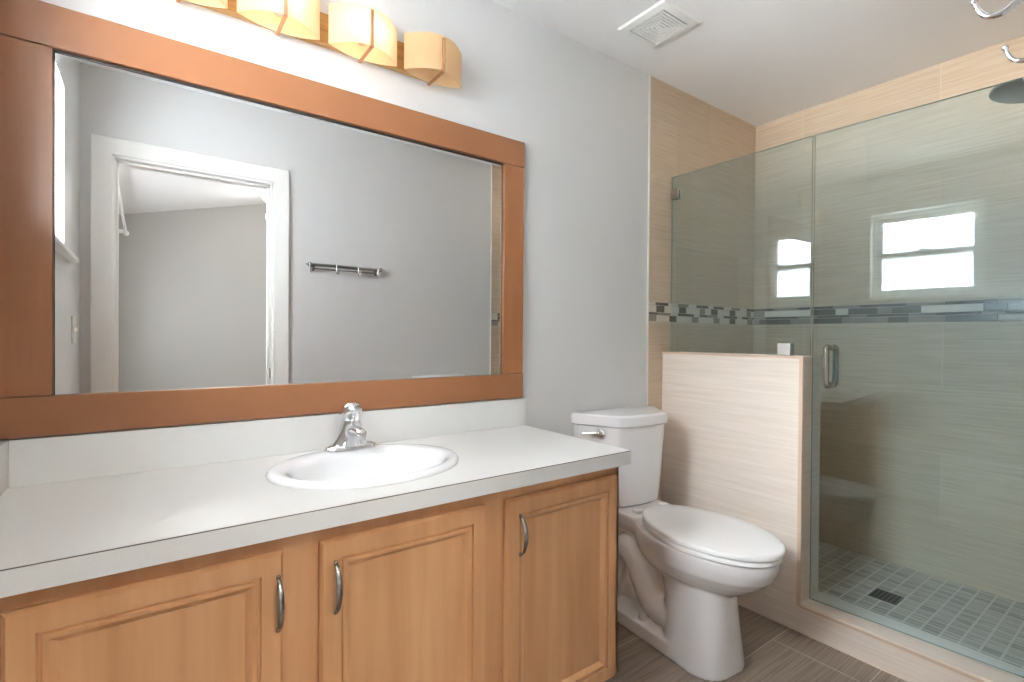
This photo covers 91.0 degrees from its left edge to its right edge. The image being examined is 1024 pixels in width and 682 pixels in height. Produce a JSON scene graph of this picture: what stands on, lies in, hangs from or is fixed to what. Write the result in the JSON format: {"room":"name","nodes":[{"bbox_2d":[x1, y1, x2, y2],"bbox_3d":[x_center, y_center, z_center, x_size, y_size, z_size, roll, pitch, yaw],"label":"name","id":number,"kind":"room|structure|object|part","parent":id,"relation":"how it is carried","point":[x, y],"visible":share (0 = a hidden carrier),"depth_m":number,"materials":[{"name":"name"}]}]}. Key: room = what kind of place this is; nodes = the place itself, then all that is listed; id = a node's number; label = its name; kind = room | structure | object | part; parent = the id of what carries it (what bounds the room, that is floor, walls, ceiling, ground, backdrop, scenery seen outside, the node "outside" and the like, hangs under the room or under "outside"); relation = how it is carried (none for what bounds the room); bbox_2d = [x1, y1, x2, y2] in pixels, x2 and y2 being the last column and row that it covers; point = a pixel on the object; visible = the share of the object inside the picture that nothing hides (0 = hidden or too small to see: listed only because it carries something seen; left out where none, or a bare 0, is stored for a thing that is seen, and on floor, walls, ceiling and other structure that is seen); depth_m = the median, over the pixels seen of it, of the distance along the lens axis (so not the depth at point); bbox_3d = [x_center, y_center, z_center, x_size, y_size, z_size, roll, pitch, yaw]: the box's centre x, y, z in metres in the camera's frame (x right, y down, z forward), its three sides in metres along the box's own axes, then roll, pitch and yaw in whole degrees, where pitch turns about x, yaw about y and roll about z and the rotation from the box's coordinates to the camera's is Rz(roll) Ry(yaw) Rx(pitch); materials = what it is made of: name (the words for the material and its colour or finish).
{"room":"bathroom","nodes":[
{"label":"bathroom","id":0,"kind":"room"},
{"bbox_2d":[5,0,755,499],"bbox_3d":[0.099,-0.073,2.110,3.479,2.435,0.104,0,1,-36],"label":"wall","id":1,"kind":"structure","parent":0,"point":[580,114],"depth_m":2.20,"materials":[{"name":"white paint"}]},
{"bbox_2d":[0,0,524,439],"bbox_3d":[-0.553,-0.279,1.556,1.468,1.000,0.024,0,1,-36],"label":"wall mirror","id":2,"kind":"object","parent":1,"relation":"attached to","point":[190,234],"visible":1,"depth_m":1.38,"materials":[{"name":"orange wood"}]},
{"bbox_3d":[-0.557,0.175,1.559,1.468,0.093,0.024,0,1,-36],"label":"rail","id":3,"kind":"part","parent":2,"relation":"part of","materials":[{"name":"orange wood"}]},
{"bbox_3d":[-0.550,-0.729,1.552,1.468,0.099,0.024,0,1,-36],"label":"rail","id":4,"kind":"part","parent":2,"relation":"part of","materials":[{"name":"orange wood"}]},
{"bbox_2d":[55,52,501,394],"bbox_3d":[-0.559,-0.276,1.561,1.302,0.828,0.007,0,1,-36],"label":"mirror glass","id":5,"kind":"object","parent":2,"relation":"on","point":[206,237],"depth_m":1.43,"materials":[{"name":"silver metal"}]},
{"bbox_2d":[8,398,525,487],"bbox_3d":[-0.544,0.279,1.573,1.471,0.108,0.019,0,1,-36],"label":"backsplash","id":6,"kind":"structure","parent":1,"relation":"attached to","point":[60,458],"depth_m":1.38,"materials":[{"name":"laminate"}]},
{"bbox_2d":[176,0,461,88],"bbox_3d":[-0.551,-0.940,1.484,0.935,0.122,0.132,0,1,-36],"label":"vanity light","id":7,"kind":"object","parent":1,"relation":"attached to","point":[362,32],"visible":1,"depth_m":1.51,"materials":[{"name":"beige glass"}]},
{"bbox_3d":[-0.835,-0.944,1.264,0.216,0.116,0.096,0,1,-36],"label":"lamp shade","id":8,"kind":"part","parent":7,"relation":"part of","materials":[{"name":"glass"}]},
{"bbox_3d":[-0.643,-0.943,1.404,0.216,0.116,0.096,0,1,-36],"label":"lamp shade","id":9,"kind":"part","parent":7,"relation":"part of","materials":[{"name":"glass"}]},
{"bbox_3d":[-0.448,-0.943,1.546,0.216,0.116,0.096,0,1,-36],"label":"lamp shade","id":10,"kind":"part","parent":7,"relation":"part of","materials":[{"name":"glass"}]},
{"bbox_3d":[-0.254,-0.943,1.687,0.216,0.116,0.096,0,1,-36],"label":"lamp shade","id":11,"kind":"part","parent":7,"relation":"part of","materials":[{"name":"glass"}]},
{"bbox_2d":[646,76,650,405],"bbox_3d":[0.662,-0.117,2.456,0.008,2.345,0.007,0,1,-36],"label":"trim","id":12,"kind":"structure","parent":1,"relation":"attached to","point":[649,125],"depth_m":2.45,"materials":[{"name":"white tile"}]},
{"bbox_2d":[649,302,753,324],"bbox_3d":[1.056,-0.144,2.751,0.976,0.095,0.024,0,1,-36],"label":"trim","id":13,"kind":"structure","parent":1,"relation":"attached to","point":[658,311],"depth_m":2.70,"materials":[{"name":"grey tile"}]},
{"bbox_2d":[661,352,820,630],"bbox_3d":[1.012,0.603,2.306,0.168,1.092,0.668,0,1,-36],"label":"wall","id":14,"kind":"structure","parent":0,"point":[737,440],"depth_m":2.14,"materials":[{"name":"tile"}]},
{"bbox_2d":[670,136,813,355],"bbox_3d":[1.006,-0.384,2.289,0.030,0.882,0.668,0,1,-36],"label":"glass panel","id":15,"kind":"object","parent":14,"relation":"on","point":[783,348],"visible":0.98,"depth_m":2.10,"materials":[{"name":"grey"}]},
{"bbox_2d":[738,604,909,681],"bbox_3d":[1.198,1.152,1.911,0.005,0.004,1.536,0,1,-36],"label":"trim","id":16,"kind":"structure","parent":14,"relation":"attached to","point":[738,604],"depth_m":1.91,"materials":[{"name":"beige tile"}]},
{"bbox_2d":[605,605,906,681],"bbox_3d":[0.201,1.202,1.163,2.533,0.100,1.780,0,1,-36],"label":"floor","id":17,"kind":"structure","parent":0,"point":[774,651],"depth_m":1.81,"materials":[{"name":"brown tile"}]},
{"bbox_2d":[0,467,618,681],"bbox_3d":[-0.395,0.763,1.351,1.485,0.768,0.555,0,1,-36],"label":"vanity cabinet","id":18,"kind":"object","parent":17,"relation":"on","point":[520,584],"visible":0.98,"depth_m":1.12,"materials":[{"name":"brown wood"}]},
{"bbox_3d":[-0.623,0.733,0.892,0.401,0.631,0.021,0,1,-36],"label":"door","id":19,"kind":"part","parent":18,"relation":"part of","materials":[{"name":"brown wood"}]},
{"bbox_3d":[-0.453,0.518,0.982,0.014,0.113,0.032,0,1,-36],"label":"handle","id":20,"kind":"part","parent":18,"relation":"part of","materials":[{"name":"silver metal"}]},
{"bbox_2d":[0,398,630,597],"bbox_3d":[-0.394,0.303,1.351,1.489,0.150,0.556,0,1,-36],"label":"countertop","id":21,"kind":"structure","parent":18,"relation":"on","point":[85,506],"depth_m":1.16,"materials":[{"name":"white laminate"}]},
{"bbox_2d":[323,402,376,451],"bbox_3d":[-0.455,0.250,1.464,0.156,0.139,0.134,0,1,-36],"label":"faucet","id":22,"kind":"object","parent":21,"relation":"on","point":[351,435],"visible":1,"depth_m":1.47,"materials":[{"name":"silver metal"}]},
{"bbox_3d":[-0.479,0.311,1.496,0.156,0.016,0.052,0,1,-36],"label":"plate","id":23,"kind":"part","parent":22,"relation":"part of","materials":[{"name":"silver metal"}]},
{"bbox_3d":[-0.469,0.207,1.483,0.065,0.054,0.087,0,1,-36],"label":"lever handle","id":24,"kind":"part","parent":22,"relation":"part of","materials":[{"name":"silver metal"}]},
{"bbox_2d":[266,443,458,489],"bbox_3d":[-0.387,0.407,1.361,0.504,0.174,0.410,0,1,-36],"label":"sink","id":25,"kind":"object","parent":21,"relation":"in","point":[382,464],"visible":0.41,"depth_m":1.42,"materials":[{"name":"white ceramic"}]},
{"bbox_3d":[-0.363,0.518,1.047,0.014,0.113,0.032,0,1,-36],"label":"handle","id":26,"kind":"part","parent":18,"relation":"part of","materials":[{"name":"silver metal"}]},
{"bbox_3d":[-0.237,0.734,1.173,0.412,0.631,0.021,0,1,-36],"label":"door","id":27,"kind":"part","parent":18,"relation":"part of","materials":[{"name":"brown wood"}]},
{"bbox_3d":[0.030,0.518,1.333,0.014,0.113,0.032,0,1,-36],"label":"handle","id":28,"kind":"part","parent":18,"relation":"part of","materials":[{"name":"silver metal"}]},
{"bbox_3d":[0.152,0.734,1.457,0.426,0.631,0.021,0,1,-36],"label":"door","id":29,"kind":"part","parent":18,"relation":"part of","materials":[{"name":"brown wood"}]},
{"bbox_2d":[571,406,785,680],"bbox_3d":[0.662,0.731,1.961,0.490,0.837,0.788,0,1,-31],"label":"toilet","id":30,"kind":"object","parent":17,"relation":"on","point":[683,571],"visible":0.93,"depth_m":1.85,"materials":[{"name":"white ceramic"}]},
{"bbox_3d":[0.344,0.384,2.105,0.091,0.038,0.037,1,0,23],"label":"flush lever","id":31,"kind":"part","parent":30,"relation":"part of","materials":[{"name":"silver metal"}]},
{"bbox_3d":[0.515,0.528,2.212,0.461,0.342,0.202,0,1,-31],"label":"tank","id":32,"kind":"part","parent":30,"relation":"part of","materials":[{"name":"white ceramic"}]},
{"bbox_3d":[0.518,0.334,2.207,0.490,0.049,0.211,0,1,-31],"label":"tank lid","id":33,"kind":"part","parent":30,"relation":"part of","materials":[{"name":"white ceramic"}]},
{"bbox_3d":[0.657,0.927,1.961,0.364,0.446,0.761,0,1,-31],"label":"bowl","id":34,"kind":"part","parent":30,"relation":"part of","materials":[{"name":"white ceramic"}]},
{"bbox_3d":[0.720,0.715,1.855,0.372,0.017,0.535,0,1,-31],"label":"seat","id":35,"kind":"part","parent":30,"relation":"part of","materials":[{"name":"white plastic"}]},
{"bbox_3d":[0.721,0.692,1.854,0.376,0.022,0.544,0,1,-31],"label":"lid","id":36,"kind":"part","parent":30,"relation":"part of","materials":[{"name":"white plastic"}]},
{"bbox_2d":[800,591,1023,681],"bbox_3d":[1.461,1.099,1.690,0.166,0.116,0.870,0,1,-36],"label":"curb","id":37,"kind":"object","parent":17,"relation":"on","point":[912,659],"visible":0.98,"depth_m":1.77,"materials":[{"name":"tile"}]},
{"bbox_2d":[809,77,1023,677],"bbox_3d":[1.478,0.111,1.691,0.126,1.857,0.852,0,1,-40],"label":"door","id":38,"kind":"structure","parent":37,"relation":"on","point":[829,347],"depth_m":1.96,"materials":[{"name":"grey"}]},
{"bbox_3d":[1.245,0.099,1.966,0.126,0.172,0.025,0,1,-40],"label":"handle","id":39,"kind":"part","parent":38,"relation":"part of","materials":[{"name":"silver metal"}]},
{"bbox_2d":[492,0,1023,125],"bbox_3d":[0.601,-1.332,1.423,3.479,0.100,1.780,0,1,-36],"label":"ceiling","id":40,"kind":"structure","parent":0,"point":[757,62],"depth_m":2.15,"materials":[{"name":"white paint"}]},
{"bbox_2d":[618,0,701,48],"bbox_3d":[0.600,-1.279,2.050,0.236,0.014,0.236,0,1,-36],"label":"ceiling vent","id":41,"kind":"object","parent":40,"relation":"in","point":[664,21],"visible":1,"depth_m":2.02,"materials":[{"name":"white paint"}]},
{"bbox_2d":[753,35,1023,603],"bbox_3d":[1.988,-0.062,2.385,0.100,2.435,1.676,0,1,-36],"label":"wall","id":42,"kind":"structure","parent":0,"point":[925,203],"depth_m":2.40,"materials":[{"name":"beige tile"}]},
{"bbox_2d":[754,298,1023,324],"bbox_3d":[1.913,-0.136,2.416,0.024,0.095,1.536,0,1,-36],"label":"trim","id":43,"kind":"structure","parent":42,"relation":"attached to","point":[991,309],"depth_m":2.44,"materials":[{"name":"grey tile"}]},
{"bbox_2d":[818,541,1023,668],"bbox_3d":[1.625,1.172,2.226,0.771,0.164,1.640,0,1,-36],"label":"floor","id":44,"kind":"structure","parent":0,"point":[992,625],"depth_m":2.10,"materials":[{"name":"tile"}]},
{"bbox_2d":[868,588,903,604],"bbox_3d":[1.595,1.089,2.147,0.100,0.005,0.100,0,1,-36],"label":"shower drain","id":45,"kind":"object","parent":44,"relation":"on","point":[880,594],"visible":1,"depth_m":2.14,"materials":[{"name":"grey metal"}]},
{"bbox_3d":[0.737,-0.056,0.524,2.345,2.435,0.140,0,1,-36],"label":"wall","id":46,"kind":"structure","parent":0,"visible":0},
{"bbox_2d":[970,0,1023,80],"bbox_3d":[0.740,-0.398,0.673,0.488,0.070,0.103,0,1,-36],"label":"shower arm","id":47,"kind":"object","parent":46,"relation":"attached to","point":[979,11],"visible":1,"depth_m":0.58,"materials":[{"name":"silver metal"}]},
{"bbox_3d":[2.046,-0.723,1.471,0.884,1.097,0.144,0,1,-36],"label":"wall","id":48,"kind":"structure","parent":0,"visible":0},
{"bbox_2d":[989,76,1023,103],"bbox_3d":[1.915,-0.955,1.721,0.196,0.150,0.419,0,1,-36],"label":"fitting","id":49,"kind":"object","parent":48,"relation":"attached to","point":[1012,92],"visible":0.88,"depth_m":1.83,"materials":[{"name":"silver metal"}]}
]}

